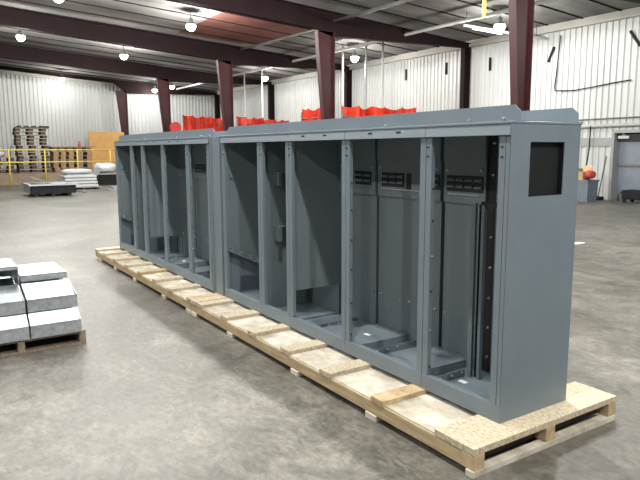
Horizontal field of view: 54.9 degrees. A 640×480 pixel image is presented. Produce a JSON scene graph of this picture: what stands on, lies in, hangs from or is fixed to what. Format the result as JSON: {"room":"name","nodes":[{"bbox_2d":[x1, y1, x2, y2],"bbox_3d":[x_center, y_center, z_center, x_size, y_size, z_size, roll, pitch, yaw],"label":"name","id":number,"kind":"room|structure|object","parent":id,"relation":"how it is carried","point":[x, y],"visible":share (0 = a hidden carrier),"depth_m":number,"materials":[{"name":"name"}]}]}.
{"room":"warehouse","nodes":[
{"label":"warehouse","id":0,"kind":"room"},
{"bbox_2d":[0,73,214,168],"bbox_3d":[-23.510,-8.908,43.093,34.692,9.130,0.055,-6,10,-33],"label":"wall","id":1,"kind":"structure","parent":0,"point":[70,110],"depth_m":46.23,"materials":[{"name":"metal"}]},
{"bbox_2d":[0,70,213,97],"bbox_3d":[-23.502,-11.997,42.525,34.600,2.793,0.140,-6,10,-33],"label":"trim","id":2,"kind":"structure","parent":1,"relation":"attached to","point":[1,71],"depth_m":45.21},
{"bbox_2d":[0,185,639,479],"bbox_3d":[-7.486,-0.996,21.103,36.600,0.300,56.500,-6,10,-33],"label":"floor","id":3,"kind":"structure","parent":0,"point":[155,389],"depth_m":4.89,"materials":[{"name":"concrete"}]},
{"bbox_2d":[0,328,85,356],"bbox_3d":[-3.156,0.926,6.313,1.160,0.135,1.300,-6,10,-33],"label":"pallet","id":4,"kind":"object","parent":3,"relation":"on","point":[80,336],"visible":0.2,"depth_m":5.91,"materials":[{"name":"brown wood"}]},
{"bbox_2d":[0,314,29,343],"bbox_3d":[-2.948,0.837,5.693,0.452,0.215,0.129,-6,10,-33],"label":"box","id":5,"kind":"object","parent":4,"relation":"on","point":[12,328],"visible":1,"depth_m":5.73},
{"bbox_2d":[23,307,72,325],"bbox_3d":[-2.697,0.769,6.155,0.452,0.215,0.371,-6,10,-33],"label":"tray","id":6,"kind":"object","parent":4,"relation":"on","point":[26,313],"visible":0.13,"depth_m":6.16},
{"bbox_2d":[21,279,77,312],"bbox_3d":[-2.693,0.549,6.126,0.452,0.215,0.371,-6,10,-33],"label":"box","id":7,"kind":"object","parent":6,"relation":"on","point":[55,294],"visible":0.93,"depth_m":6.08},
{"bbox_2d":[28,307,81,338],"bbox_3d":[-2.557,0.799,5.946,0.452,0.215,0.129,-6,10,-33],"label":"box","id":8,"kind":"object","parent":4,"relation":"on","point":[62,321],"visible":0.97,"depth_m":5.92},
{"bbox_3d":[-3.092,0.808,5.899,0.452,0.215,0.371,-6,10,-33],"label":"tray","id":9,"kind":"object","parent":4,"relation":"on","visible":0},
{"bbox_2d":[0,284,25,315],"bbox_3d":[-3.089,0.588,5.870,0.452,0.215,0.371,-6,10,-33],"label":"box","id":10,"kind":"object","parent":9,"relation":"on","point":[12,302],"visible":0.92,"depth_m":5.87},
{"bbox_3d":[-2.908,0.724,6.471,0.452,0.215,0.391,-6,10,-33],"label":"tray","id":11,"kind":"object","parent":4,"relation":"on","visible":0},
{"bbox_2d":[16,278,63,291],"bbox_3d":[-2.904,0.503,6.442,0.452,0.215,0.391,-6,10,-33],"label":"tray","id":12,"kind":"object","parent":11,"relation":"on","point":[20,283],"visible":0.02,"depth_m":6.49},
{"bbox_2d":[17,262,66,281],"bbox_3d":[-3.015,0.336,6.587,0.436,0.060,0.700,-6,10,-33],"label":"box","id":13,"kind":"object","parent":12,"relation":"on","point":[47,270],"visible":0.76,"depth_m":6.41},
{"bbox_3d":[-3.301,0.762,6.217,0.452,0.215,0.391,-6,10,-33],"label":"tray","id":14,"kind":"object","parent":4,"relation":"on","visible":0},
{"bbox_2d":[0,278,14,285],"bbox_3d":[-3.302,0.543,6.185,0.452,0.215,0.391,-6,10,-33],"label":"tray","id":15,"kind":"object","parent":14,"relation":"on","point":[6,281],"visible":0.14,"depth_m":6.37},
{"bbox_2d":[0,258,18,284],"bbox_3d":[-3.288,0.336,6.141,0.436,0.190,0.560,-6,10,-33],"label":"box","id":16,"kind":"object","parent":15,"relation":"on","point":[8,267],"visible":1,"depth_m":6.17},
{"bbox_2d":[22,176,77,196],"bbox_3d":[-11.727,-2.364,26.675,1.920,0.830,2.020,-6,10,-33],"label":"tub","id":17,"kind":"object","parent":3,"relation":"on","point":[34,189],"visible":0.91,"depth_m":26.00,"materials":[{"name":"black plastic"}]},
{"bbox_2d":[0,168,115,184],"bbox_3d":[-24.242,-3.692,36.804,25.800,0.630,10.900,-6,10,-33],"label":"platform","id":18,"kind":"object","parent":3,"relation":"on","point":[17,178],"depth_m":35.29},
{"bbox_2d":[16,169,49,172],"bbox_3d":[-17.177,-4.146,36.849,1.662,0.200,1.100,-6,10,-33],"label":"pallet","id":19,"kind":"object","parent":18,"relation":"on","point":[18,170],"visible":0.81,"depth_m":36.40,"materials":[{"name":"brown wood"}]},
{"bbox_2d":[16,166,49,169],"bbox_3d":[-17.189,-4.352,36.874,1.662,0.200,1.100,-6,10,-33],"label":"pallet","id":20,"kind":"object","parent":19,"relation":"on","point":[18,167],"visible":0.8,"depth_m":36.55,"materials":[{"name":"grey wood"}]},
{"bbox_2d":[16,163,48,165],"bbox_3d":[-17.187,-4.539,36.774,1.662,0.200,1.100,-6,10,-33],"label":"pallet","id":21,"kind":"object","parent":20,"relation":"on","point":[17,164],"visible":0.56,"depth_m":36.49,"materials":[{"name":"grey wood"}]},
{"bbox_2d":[16,159,48,161],"bbox_3d":[-17.176,-4.745,36.802,1.662,0.200,1.100,-6,10,-33],"label":"pallet","id":22,"kind":"object","parent":21,"relation":"on","point":[17,160],"visible":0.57,"depth_m":36.32,"materials":[{"name":"grey wood"}]},
{"bbox_2d":[16,155,49,158],"bbox_3d":[-17.136,-4.940,36.748,1.662,0.200,1.100,-6,10,-33],"label":"pallet","id":23,"kind":"object","parent":22,"relation":"on","point":[48,156],"visible":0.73,"depth_m":36.41,"materials":[{"name":"grey wood"}]},
{"bbox_2d":[15,152,47,155],"bbox_3d":[-17.188,-5.133,36.689,1.662,0.200,1.100,-6,10,-33],"label":"pallet","id":24,"kind":"object","parent":23,"relation":"on","point":[16,153],"visible":0.89,"depth_m":36.25,"materials":[{"name":"grey wood"}]},
{"bbox_3d":[-17.212,-5.337,36.698,1.662,0.200,1.100,-6,10,-33],"label":"pallet","id":25,"kind":"object","parent":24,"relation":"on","visible":0},
{"bbox_2d":[15,145,48,148],"bbox_3d":[-17.142,-5.533,36.660,1.662,0.200,1.100,-6,10,-33],"label":"pallet","id":26,"kind":"object","parent":25,"relation":"on","point":[16,146],"visible":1,"depth_m":36.24,"materials":[{"name":"grey wood"}]},
{"bbox_2d":[13,142,46,144],"bbox_3d":[-17.253,-5.733,36.646,1.662,0.200,1.100,-6,10,-33],"label":"pallet","id":27,"kind":"object","parent":26,"relation":"on","point":[15,143],"visible":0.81,"depth_m":36.47,"materials":[{"name":"grey wood"}]},
{"bbox_2d":[13,138,46,141],"bbox_3d":[-17.250,-5.930,36.610,1.662,0.200,1.100,-6,10,-33],"label":"pallet","id":28,"kind":"object","parent":27,"relation":"on","point":[15,139],"visible":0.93,"depth_m":36.19,"materials":[{"name":"grey wood"}]},
{"bbox_2d":[14,135,46,138],"bbox_3d":[-17.212,-6.127,36.576,1.662,0.200,1.100,-6,10,-33],"label":"pallet","id":29,"kind":"object","parent":28,"relation":"on","point":[15,136],"visible":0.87,"depth_m":36.30,"materials":[{"name":"grey wood"}]},
{"bbox_2d":[12,131,45,134],"bbox_3d":[-17.279,-6.322,36.531,1.662,0.200,1.100,-6,10,-33],"label":"pallet","id":30,"kind":"object","parent":29,"relation":"on","point":[14,132],"visible":0.86,"depth_m":36.11,"materials":[{"name":"grey wood"}]},
{"bbox_2d":[12,128,45,131],"bbox_3d":[-17.245,-6.521,36.505,1.662,0.200,1.100,-6,10,-33],"label":"pallet","id":31,"kind":"object","parent":30,"relation":"on","point":[13,129],"visible":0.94,"depth_m":36.14,"materials":[{"name":"grey wood"}]},
{"bbox_2d":[13,125,48,128],"bbox_3d":[-17.138,-6.701,36.541,1.800,0.135,1.000,-6,10,-33],"label":"pallet","id":32,"kind":"object","parent":31,"relation":"on","point":[18,126],"visible":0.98,"depth_m":36.18,"materials":[{"name":"brown wood"}]},
{"bbox_2d":[52,167,92,171],"bbox_3d":[-15.356,-4.374,38.222,2.251,0.240,1.200,-6,10,-33],"label":"pallet","id":33,"kind":"object","parent":18,"relation":"on","point":[90,168],"visible":0.43,"depth_m":37.66,"materials":[{"name":"brown wood"}]},
{"bbox_2d":[50,163,91,167],"bbox_3d":[-15.449,-4.621,38.221,2.251,0.240,1.200,-6,10,-33],"label":"pallet","id":34,"kind":"object","parent":33,"relation":"on","point":[89,164],"visible":0.79,"depth_m":37.74,"materials":[{"name":"brown wood"}]},
{"bbox_2d":[50,159,91,163],"bbox_3d":[-15.431,-4.857,38.142,2.251,0.240,1.200,-6,10,-33],"label":"pallet","id":35,"kind":"object","parent":34,"relation":"on","point":[89,159],"visible":0.64,"depth_m":37.66,"materials":[{"name":"brown wood"}]},
{"bbox_2d":[50,156,91,159],"bbox_3d":[-15.470,-5.116,38.217,2.251,0.240,1.200,-6,10,-33],"label":"pallet","id":36,"kind":"object","parent":35,"relation":"on","point":[51,157],"visible":0.81,"depth_m":37.72,"materials":[{"name":"brown wood"}]},
{"bbox_2d":[50,152,91,155],"bbox_3d":[-15.438,-5.358,38.180,2.251,0.240,1.200,-6,10,-33],"label":"pallet","id":37,"kind":"object","parent":36,"relation":"on","point":[51,153],"visible":0.86,"depth_m":37.70,"materials":[{"name":"brown wood"}]},
{"bbox_2d":[48,148,90,151],"bbox_3d":[-15.508,-5.597,38.126,2.251,0.240,1.200,-6,10,-33],"label":"pallet","id":38,"kind":"object","parent":37,"relation":"on","point":[49,148],"visible":0.67,"depth_m":37.71,"materials":[{"name":"brown wood"}]},
{"bbox_2d":[49,147,94,147],"bbox_3d":[-15.360,-5.751,38.094,2.600,0.058,1.400,-6,10,-33],"label":"plank deck","id":39,"kind":"object","parent":38,"relation":"on","point":[49,147],"visible":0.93,"depth_m":37.45,"materials":[{"name":"brown wood"}]},
{"bbox_2d":[88,131,106,166],"bbox_3d":[-16.328,-6.621,45.231,1.150,2.670,0.290,-6,10,-33],"label":"plywood sheet","id":40,"kind":"object","parent":18,"relation":"on","point":[96,139],"visible":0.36,"depth_m":45.21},
{"bbox_2d":[105,132,123,164],"bbox_3d":[-15.370,-6.753,46.207,1.470,2.640,0.290,-6,10,-33],"label":"plywood sheet","id":41,"kind":"object","parent":18,"relation":"on","point":[110,137],"visible":0.43,"depth_m":46.03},
{"bbox_2d":[0,149,115,184],"bbox_3d":[-19.404,-3.877,33.214,19.840,1.996,0.080,-6,10,-33],"label":"safety railing","id":42,"kind":"object","parent":3,"relation":"on","point":[8,150],"visible":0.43,"depth_m":35.45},
{"bbox_2d":[76,186,100,188],"bbox_3d":[-12.093,-2.663,31.158,1.650,0.130,1.400,-6,10,-33],"label":"pallet","id":43,"kind":"object","parent":3,"relation":"on","point":[95,187],"visible":0.45,"depth_m":30.87,"materials":[{"name":"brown wood"}]},
{"bbox_2d":[76,183,97,186],"bbox_3d":[-12.140,-2.799,31.108,1.540,0.152,1.200,-6,10,-33],"label":"pack","id":44,"kind":"object","parent":43,"relation":"on","point":[86,184],"visible":0.41,"depth_m":30.74,"materials":[{"name":"plastic"}]},
{"bbox_2d":[61,180,97,183],"bbox_3d":[-12.162,-2.948,31.073,1.530,0.152,1.200,-6,10,-33],"label":"pack","id":45,"kind":"object","parent":44,"relation":"on","point":[84,181],"visible":0.55,"depth_m":30.68,"materials":[{"name":"plastic"}]},
{"bbox_2d":[60,177,96,180],"bbox_3d":[-12.183,-3.096,31.037,1.520,0.152,1.200,-6,10,-33],"label":"pack","id":46,"kind":"object","parent":45,"relation":"on","point":[81,178],"visible":0.72,"depth_m":30.55,"materials":[{"name":"plastic"}]},
{"bbox_2d":[59,173,95,177],"bbox_3d":[-12.204,-3.244,31.002,1.510,0.152,1.200,-6,10,-33],"label":"pack","id":47,"kind":"object","parent":46,"relation":"on","point":[88,174],"visible":0.99,"depth_m":30.49,"materials":[{"name":"plastic"}]},
{"bbox_2d":[61,169,91,173],"bbox_3d":[-12.265,-3.469,30.946,1.428,0.250,1.267,-6,10,-33],"label":"plastic sheet","id":48,"kind":"object","parent":47,"relation":"on","point":[67,171],"visible":1,"depth_m":30.45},
{"bbox_2d":[89,168,116,185],"bbox_3d":[-12.133,-3.547,34.271,1.780,0.980,1.270,-6,10,-33],"label":"crate","id":49,"kind":"object","parent":3,"relation":"on","point":[103,178],"visible":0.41,"depth_m":33.88,"materials":[{"name":"metal"}]},
{"bbox_2d":[93,163,115,171],"bbox_3d":[-11.954,-4.049,34.330,1.276,0.536,1.040,-6,10,-33],"label":"bundle","id":50,"kind":"object","parent":49,"relation":"on","point":[106,167],"visible":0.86,"depth_m":33.97,"materials":[{"name":"plastic"}]},
{"bbox_2d":[95,246,220,313],"bbox_3d":[-2.151,0.447,9.419,1.436,0.179,4.540,-6,10,-33],"label":"shipping skid","id":51,"kind":"object","parent":3,"relation":"on","point":[173,286],"visible":0.36,"depth_m":8.62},
{"bbox_2d":[114,128,226,295],"bbox_3d":[-2.070,-0.601,9.161,0.712,1.969,4.439,-6,10,-33],"label":"enclosure","id":52,"kind":"object","parent":51,"relation":"on","point":[169,184],"visible":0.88,"depth_m":9.51,"materials":[{"name":"paint"}]},
{"bbox_2d":[194,164,202,172],"bbox_3d":[-1.802,-1.061,9.117,0.016,0.123,0.305,-6,10,-33],"label":"vent","id":53,"kind":"object","parent":52,"relation":"attached to","point":[198,168],"depth_m":9.11,"materials":[{"name":"metal"}]},
{"bbox_2d":[156,78,170,131],"bbox_3d":[-9.908,-7.364,39.414,0.900,5.770,0.440,-6,10,-33],"label":"steel column","id":54,"kind":"structure","parent":3,"relation":"on","point":[163,87],"depth_m":39.21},
{"bbox_2d":[0,43,271,84],"bbox_3d":[-17.756,-10.624,33.759,34.300,2.738,0.260,-6,10,-33],"label":"roof beam","id":55,"kind":"structure","parent":54,"relation":"on","point":[11,51],"depth_m":37.18,"materials":[{"name":"metal"}]},
{"bbox_2d":[169,122,180,130],"bbox_3d":[-9.294,-7.202,39.432,0.720,0.709,0.360,-6,10,-33],"label":"hose reel","id":56,"kind":"object","parent":54,"relation":"attached to","point":[174,126],"visible":0.82,"depth_m":39.28,"materials":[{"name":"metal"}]},
{"bbox_2d":[182,115,220,131],"bbox_3d":[-7.427,-5.832,39.163,0.206,4.050,3.543,5,10,31],"label":"curtain","id":57,"kind":"object","parent":3,"relation":"on","point":[189,122],"visible":0.23,"depth_m":38.64,"materials":[{"name":"plastic"}]},
{"bbox_2d":[214,94,219,118],"bbox_3d":[-8.547,-8.876,51.565,0.380,6.500,0.240,-6,10,-33],"label":"wall post","id":58,"kind":"object","parent":3,"relation":"on","point":[216,97],"visible":0.31,"depth_m":51.21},
{"bbox_2d":[219,119,222,130],"bbox_3d":[-6.099,-5.919,40.245,1.045,3.900,0.208,2,9,17],"label":"curtain","id":59,"kind":"object","parent":3,"relation":"on","point":[220,121],"visible":0.11,"depth_m":40.17,"materials":[{"name":"plastic"}]},
{"bbox_2d":[216,60,233,130],"bbox_3d":[-4.814,-5.948,31.756,0.900,6.400,0.440,-6,10,-33],"label":"steel column","id":60,"kind":"structure","parent":3,"relation":"on","point":[224,70],"depth_m":31.51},
{"bbox_2d":[0,6,349,70],"bbox_3d":[-12.664,-9.520,26.055,34.300,2.738,0.260,-6,10,-33],"label":"roof beam","id":61,"kind":"structure","parent":60,"relation":"on","point":[9,17],"depth_m":28.98,"materials":[{"name":"metal"}]},
{"bbox_2d":[241,29,314,50],"bbox_3d":[-1.399,-9.237,27.989,0.120,0.190,9.010,-6,10,-35],"label":"brace","id":62,"kind":"object","parent":61,"relation":"attached to","point":[312,30],"visible":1,"depth_m":28.61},
{"bbox_2d":[176,0,557,89],"bbox_3d":[-1.363,-9.678,33.261,0.140,0.140,36.000,-6,10,-33],"label":"pipe","id":63,"kind":"object","parent":61,"relation":"attached to","point":[539,2],"visible":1,"depth_m":24.87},
{"bbox_2d":[244,74,245,116],"bbox_3d":[-5.043,-7.656,41.622,0.092,6.930,0.092,5,10,34],"label":"pipe","id":64,"kind":"object","parent":3,"relation":"on","point":[244,74],"visible":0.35,"depth_m":41.34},
{"bbox_2d":[261,70,262,117],"bbox_3d":[-3.674,-7.359,39.551,0.092,6.930,0.092,5,10,34],"label":"pipe","id":65,"kind":"object","parent":3,"relation":"on","point":[261,70],"visible":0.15,"depth_m":39.18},
{"bbox_2d":[236,115,288,125],"bbox_3d":[-3.121,-4.975,34.528,0.440,3.660,6.076,3,9,21],"label":"curtain","id":66,"kind":"object","parent":3,"relation":"on","point":[241,121],"visible":0.13,"depth_m":32.87,"materials":[{"name":"plastic"}]},
{"bbox_2d":[268,84,274,119],"bbox_3d":[-3.455,-7.772,43.862,0.380,6.500,0.240,-6,10,-33],"label":"wall post","id":67,"kind":"object","parent":3,"relation":"on","point":[270,87],"visible":0.31,"depth_m":43.55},
{"bbox_2d":[301,108,320,120],"bbox_3d":[-0.272,-3.651,25.520,0.201,3.620,1.902,-6,10,-33],"label":"curtain","id":68,"kind":"object","parent":3,"relation":"on","point":[306,115],"visible":0.11,"depth_m":25.41,"materials":[{"name":"plastic"}]},
{"bbox_2d":[314,30,334,119],"bbox_3d":[0.233,-4.853,24.119,0.900,6.400,0.440,-6,10,-33],"label":"steel column","id":69,"kind":"structure","parent":3,"relation":"on","point":[324,43],"depth_m":23.87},
{"bbox_2d":[173,0,470,48],"bbox_3d":[-7.616,-8.425,18.418,34.300,2.738,0.260,-6,10,-33],"label":"roof beam","id":70,"kind":"structure","parent":69,"relation":"on","point":[280,11],"depth_m":23.52,"materials":[{"name":"metal"}]},
{"bbox_2d":[342,45,343,106],"bbox_3d":[1.131,-6.132,30.831,0.092,6.985,0.092,5,10,34],"label":"pipe","id":71,"kind":"object","parent":3,"relation":"on","point":[342,45],"visible":0.35,"depth_m":30.51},
{"bbox_2d":[344,70,351,106],"bbox_3d":[1.636,-6.667,36.158,0.380,6.500,0.240,-6,10,-33],"label":"wall post","id":72,"kind":"object","parent":3,"relation":"on","point":[347,74],"visible":0.31,"depth_m":35.81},
{"bbox_2d":[365,40,366,108],"bbox_3d":[2.172,-5.906,29.257,0.092,6.985,0.092,5,10,34],"label":"pipe","id":73,"kind":"object","parent":3,"relation":"on","point":[365,40],"visible":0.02,"depth_m":28.95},
{"bbox_2d":[341,106,415,117],"bbox_3d":[2.360,-3.496,24.526,3.314,3.580,0.344,-4,9,-24],"label":"curtain","id":74,"kind":"object","parent":3,"relation":"on","point":[346,112],"visible":0.16,"depth_m":24.14,"materials":[{"name":"plastic"}]},
{"bbox_2d":[381,42,383,107],"bbox_3d":[2.887,-5.797,28.538,0.092,6.971,0.092,5,10,34],"label":"pipe","id":75,"kind":"object","parent":3,"relation":"on","point":[382,83],"visible":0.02,"depth_m":28.27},
{"bbox_2d":[190,295,615,478],"bbox_3d":[0.287,0.976,5.729,1.432,0.179,4.355,-6,10,-33],"label":"shipping skid","id":76,"kind":"object","parent":3,"relation":"on","point":[462,435],"visible":0.56,"depth_m":4.27,"materials":[{"name":"brown wood"}]},
{"bbox_2d":[220,104,582,423],"bbox_3d":[0.281,-0.091,5.604,0.712,1.969,4.116,-6,10,-33],"label":"enclosure","id":77,"kind":"object","parent":76,"relation":"on","point":[433,250],"visible":1,"depth_m":4.92,"materials":[{"name":"paint"}]},
{"bbox_2d":[355,171,370,184],"bbox_3d":[0.400,-0.583,5.785,0.016,0.123,0.250,-6,10,-33],"label":"vent","id":78,"kind":"object","parent":77,"relation":"attached to","point":[361,177],"depth_m":5.79,"materials":[{"name":"metal"}]},
{"bbox_2d":[381,172,403,186],"bbox_3d":[0.637,-0.532,5.427,0.016,0.123,0.305,-6,10,-33],"label":"vent","id":79,"kind":"object","parent":77,"relation":"attached to","point":[388,179],"depth_m":5.43,"materials":[{"name":"metal"}]},
{"bbox_2d":[406,173,410,188],"bbox_3d":[0.758,-0.501,5.255,0.004,0.135,0.060,-6,10,-33],"label":"vent","id":80,"kind":"object","parent":77,"relation":"attached to","point":[408,175],"depth_m":5.25,"materials":[{"name":"metal"}]},
{"bbox_2d":[435,175,439,189],"bbox_3d":[0.932,-0.468,4.979,0.016,0.123,0.095,-6,10,-33],"label":"vent","id":81,"kind":"object","parent":77,"relation":"attached to","point":[437,177],"depth_m":4.96,"materials":[{"name":"metal"}]},
{"bbox_2d":[446,175,483,192],"bbox_3d":[1.104,-0.430,4.720,0.016,0.123,0.380,-6,10,-33],"label":"vent","id":82,"kind":"object","parent":77,"relation":"attached to","point":[454,183],"depth_m":4.72,"materials":[{"name":"metal"}]},
{"bbox_2d":[459,48,470,108],"bbox_3d":[6.673,-5.574,28.537,0.380,6.500,0.240,-6,10,-33],"label":"wall post","id":83,"kind":"object","parent":3,"relation":"on","point":[465,53],"visible":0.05,"depth_m":28.23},
{"bbox_2d":[509,0,534,110],"bbox_3d":[5.298,-3.754,16.457,0.900,6.400,0.440,-6,10,-33],"label":"steel column","id":84,"kind":"structure","parent":3,"relation":"on","point":[521,12],"depth_m":16.27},
{"bbox_2d":[622,0,639,2],"bbox_3d":[-2.552,-7.326,10.756,34.300,2.738,0.260,-6,10,-33],"label":"roof beam","id":85,"kind":"structure","parent":84,"relation":"on","point":[634,1],"depth_m":18.79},
{"bbox_2d":[333,0,413,22],"bbox_3d":[3.993,-7.745,18.910,0.140,0.140,11.909,-6,10,-35],"label":"ceiling pipe","id":86,"kind":"object","parent":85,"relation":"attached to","point":[399,2],"visible":1,"depth_m":21.82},
{"bbox_2d":[577,179,599,201],"bbox_3d":[9.679,-1.805,22.433,0.650,0.780,0.650,-6,10,-33],"label":"trash bin","id":87,"kind":"object","parent":3,"relation":"on","point":[587,189],"visible":0.77,"depth_m":22.20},
{"bbox_2d":[578,165,592,179],"bbox_3d":[9.581,-2.459,22.383,0.730,0.529,0.380,-6,10,-33],"label":"cardboard box","id":88,"kind":"object","parent":87,"relation":"in","point":[581,176],"visible":0.62,"depth_m":22.31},
{"bbox_2d":[585,170,595,177],"bbox_3d":[9.747,-2.371,22.183,0.429,0.290,0.290,-6,10,-33],"label":"bag","id":89,"kind":"object","parent":88,"relation":"on","point":[588,174],"visible":1,"depth_m":22.07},
{"bbox_2d":[596,156,606,199],"bbox_3d":[10.441,-2.314,22.984,0.458,1.623,0.380,-6,10,-33],"label":"push broom","id":90,"kind":"object","parent":3,"relation":"on","point":[598,196],"visible":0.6,"depth_m":22.93,"materials":[{"name":"brown wood"}]},
{"bbox_2d":[617,189,639,202],"bbox_3d":[11.080,-1.535,21.692,0.600,0.450,1.275,-6,10,-33],"label":"tool cart","id":91,"kind":"object","parent":3,"relation":"on","point":[631,194],"visible":1,"depth_m":21.54,"materials":[{"name":"black plastic"}]},
{"bbox_3d":[-14.926,-5.300,47.560,1.700,0.630,2.900,-6,10,-33],"label":"extension","id":92,"kind":"object","parent":3,"relation":"on","visible":0},
{"bbox_2d":[115,90,128,134],"bbox_3d":[-15.054,-8.481,47.200,0.900,5.770,0.440,-6,10,-33],"label":"steel column","id":93,"kind":"structure","parent":92,"relation":"on","point":[121,96],"depth_m":47.00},
{"bbox_2d":[0,65,216,94],"bbox_3d":[-22.902,-11.741,41.545,34.300,2.738,0.260,-6,10,-33],"label":"roof beam","id":94,"kind":"structure","parent":93,"relation":"on","point":[130,87],"depth_m":46.88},
{"bbox_2d":[0,0,639,91],"bbox_3d":[-8.051,-8.966,19.285,35.000,2.530,57.000,-6,10,-33],"label":"ceiling","id":95,"kind":"structure","parent":0,"point":[581,8],"depth_m":26.57,"materials":[{"name":"metal"}]},
{"bbox_2d":[16,29,25,40],"bbox_3d":[-14.234,-9.870,29.241,0.420,0.830,0.420,-6,10,-33],"label":"lamp","id":96,"kind":"object","parent":95,"relation":"hanging from","point":[20,36],"visible":0.98,"depth_m":29.16,"materials":[{"name":"white"}]},
{"bbox_2d":[120,45,127,59],"bbox_3d":[-10.498,-10.069,32.913,0.420,0.830,0.420,-6,10,-33],"label":"lamp","id":97,"kind":"object","parent":95,"relation":"hanging from","point":[123,55],"visible":0.98,"depth_m":32.83,"materials":[{"name":"white"}]},
{"bbox_2d":[186,10,195,30],"bbox_3d":[-5.271,-8.945,25.097,0.420,0.830,0.420,-6,10,-33],"label":"lamp","id":98,"kind":"object","parent":95,"relation":"hanging from","point":[190,25],"visible":1,"depth_m":25.01,"materials":[{"name":"white"}]},
{"bbox_2d":[177,11,307,46],"bbox_3d":[-3.354,-9.587,28.095,4.300,0.302,6.200,-6,10,-33],"label":"ceiling panel","id":99,"kind":"object","parent":95,"relation":"attached to","point":[223,16],"depth_m":28.03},
{"bbox_2d":[0,0,621,90],"bbox_3d":[-8.244,-8.897,19.409,34.600,2.388,53.600,-6,10,-33],"label":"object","id":100,"kind":"structure","parent":95,"relation":"attached to","point":[14,0],"depth_m":29.43,"materials":[{"name":"metal"}]},
{"bbox_2d":[351,48,358,61],"bbox_3d":[1.696,-9.109,30.041,0.420,0.830,0.420,-6,10,-33],"label":"lamp","id":101,"kind":"object","parent":95,"relation":"hanging from","point":[354,57],"visible":0.98,"depth_m":29.95,"materials":[{"name":"white"}]},
{"bbox_2d":[482,0,486,17],"bbox_3d":[4.003,-6.614,14.864,0.060,2.370,0.080,-6,10,-33],"label":"strap","id":102,"kind":"object","parent":95,"relation":"hanging from","point":[484,2],"visible":1,"depth_m":14.98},
{"bbox_2d":[463,16,508,34],"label":"strip light","id":103,"kind":"object","parent":95,"relation":"attached to","point":[484,29],"depth_m":23.50,"materials":[{"name":"white"}]},
{"bbox_2d":[472,27,501,34],"bbox_3d":[6.421,-8.020,23.613,1.372,0.155,0.100,-4,9,-24],"label":"diffuser","id":104,"kind":"object","parent":103,"relation":"attached to","point":[490,30],"depth_m":23.56,"materials":[{"name":"white"}]},
{"bbox_2d":[494,8,505,31],"bbox_3d":[6.573,-8.031,22.481,0.420,0.830,0.420,-6,10,-33],"label":"lamp","id":105,"kind":"object","parent":95,"relation":"hanging from","point":[499,26],"visible":1,"depth_m":22.39,"materials":[{"name":"white"}]},
{"bbox_2d":[214,16,639,199],"bbox_3d":[4.999,-6.130,31.453,0.065,6.770,51.205,-6,10,-33],"label":"wall","id":106,"kind":"structure","parent":0,"point":[603,53],"depth_m":25.42,"materials":[{"name":"metal"}]},
{"bbox_2d":[212,7,639,95],"bbox_3d":[4.878,-9.321,30.918,0.190,0.280,51.200,-6,10,-33],"label":"trim","id":107,"kind":"structure","parent":106,"relation":"attached to","point":[633,12],"depth_m":27.23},
{"bbox_2d":[533,25,548,39],"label":"strip light","id":108,"kind":"object","parent":106,"relation":"attached to","point":[536,37],"depth_m":24.51,"materials":[{"name":"white"}]},
{"bbox_2d":[547,47,554,61],"bbox_3d":[9.242,-7.415,24.599,0.060,0.596,0.323,-6,10,-33],"label":"clip","id":109,"kind":"object","parent":106,"relation":"attached to","point":[553,48],"visible":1,"depth_m":24.57,"materials":[{"name":"black plastic"}]},
{"bbox_2d":[554,35,630,90],"bbox_3d":[10.224,-6.781,23.142,0.044,2.183,3.183,-6,10,-33],"label":"cable","id":110,"kind":"object","parent":106,"relation":"attached to","point":[560,35],"visible":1,"depth_m":24.11,"materials":[{"name":"black plastic"}]},
{"bbox_2d":[580,138,611,146],"bbox_3d":[0.889,-5.781,37.795,0.025,0.320,36.280,-6,10,-33],"label":"trim","id":111,"kind":"structure","parent":106,"relation":"attached to","point":[584,142],"depth_m":23.31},
{"bbox_2d":[578,116,639,120],"bbox_3d":[6.893,-5.289,28.482,0.050,0.140,24.000,-6,10,-33],"label":"conduit","id":112,"kind":"object","parent":106,"relation":"attached to","point":[633,116],"visible":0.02,"depth_m":22.66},
{"bbox_2d":[581,122,639,127],"bbox_3d":[6.860,-5.039,28.496,0.120,0.190,24.000,-6,10,-33],"label":"conduit","id":113,"kind":"object","parent":106,"relation":"attached to","point":[638,123],"visible":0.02,"depth_m":22.59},
{"bbox_2d":[586,126,590,165],"bbox_3d":[10.146,-2.967,23.491,0.253,2.730,0.122,-3,9,-17],"label":"air hose","id":114,"kind":"object","parent":113,"relation":"hanging from","point":[590,126],"visible":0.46,"depth_m":23.38,"materials":[{"name":"black plastic"}]},
{"bbox_2d":[608,130,639,199],"bbox_3d":[11.866,-2.593,21.610,0.400,2.560,3.330,-6,10,-33],"label":"trim","id":115,"kind":"structure","parent":106,"relation":"attached to","point":[615,144],"depth_m":22.86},
{"bbox_2d":[615,133,639,200],"bbox_3d":[11.974,-2.576,21.630,0.200,2.520,3.240,-6,10,-33],"label":"door","id":116,"kind":"structure","parent":106,"relation":"in","point":[628,170],"depth_m":22.61,"materials":[{"name":"paint"}]},
{"bbox_2d":[618,133,629,138],"bbox_3d":[11.116,-3.810,22.491,0.100,0.200,0.400,-6,10,-33],"label":"lamp","id":117,"kind":"object","parent":116,"relation":"attached to","point":[623,136],"visible":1,"depth_m":22.47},
{"bbox_2d":[617,133,639,140],"bbox_3d":[11.945,-3.622,21.461,0.140,0.280,3.240,-6,10,-33],"label":"hood","id":118,"kind":"object","parent":116,"relation":"attached to","point":[633,136],"depth_m":22.32,"materials":[{"name":"metal"}]},
{"bbox_2d":[629,30,639,46],"bbox_3d":[11.131,-7.124,21.724,0.060,0.612,0.473,-6,10,-33],"label":"clip","id":119,"kind":"object","parent":106,"relation":"attached to","point":[631,32],"visible":1,"depth_m":21.71,"materials":[{"name":"black plastic"}]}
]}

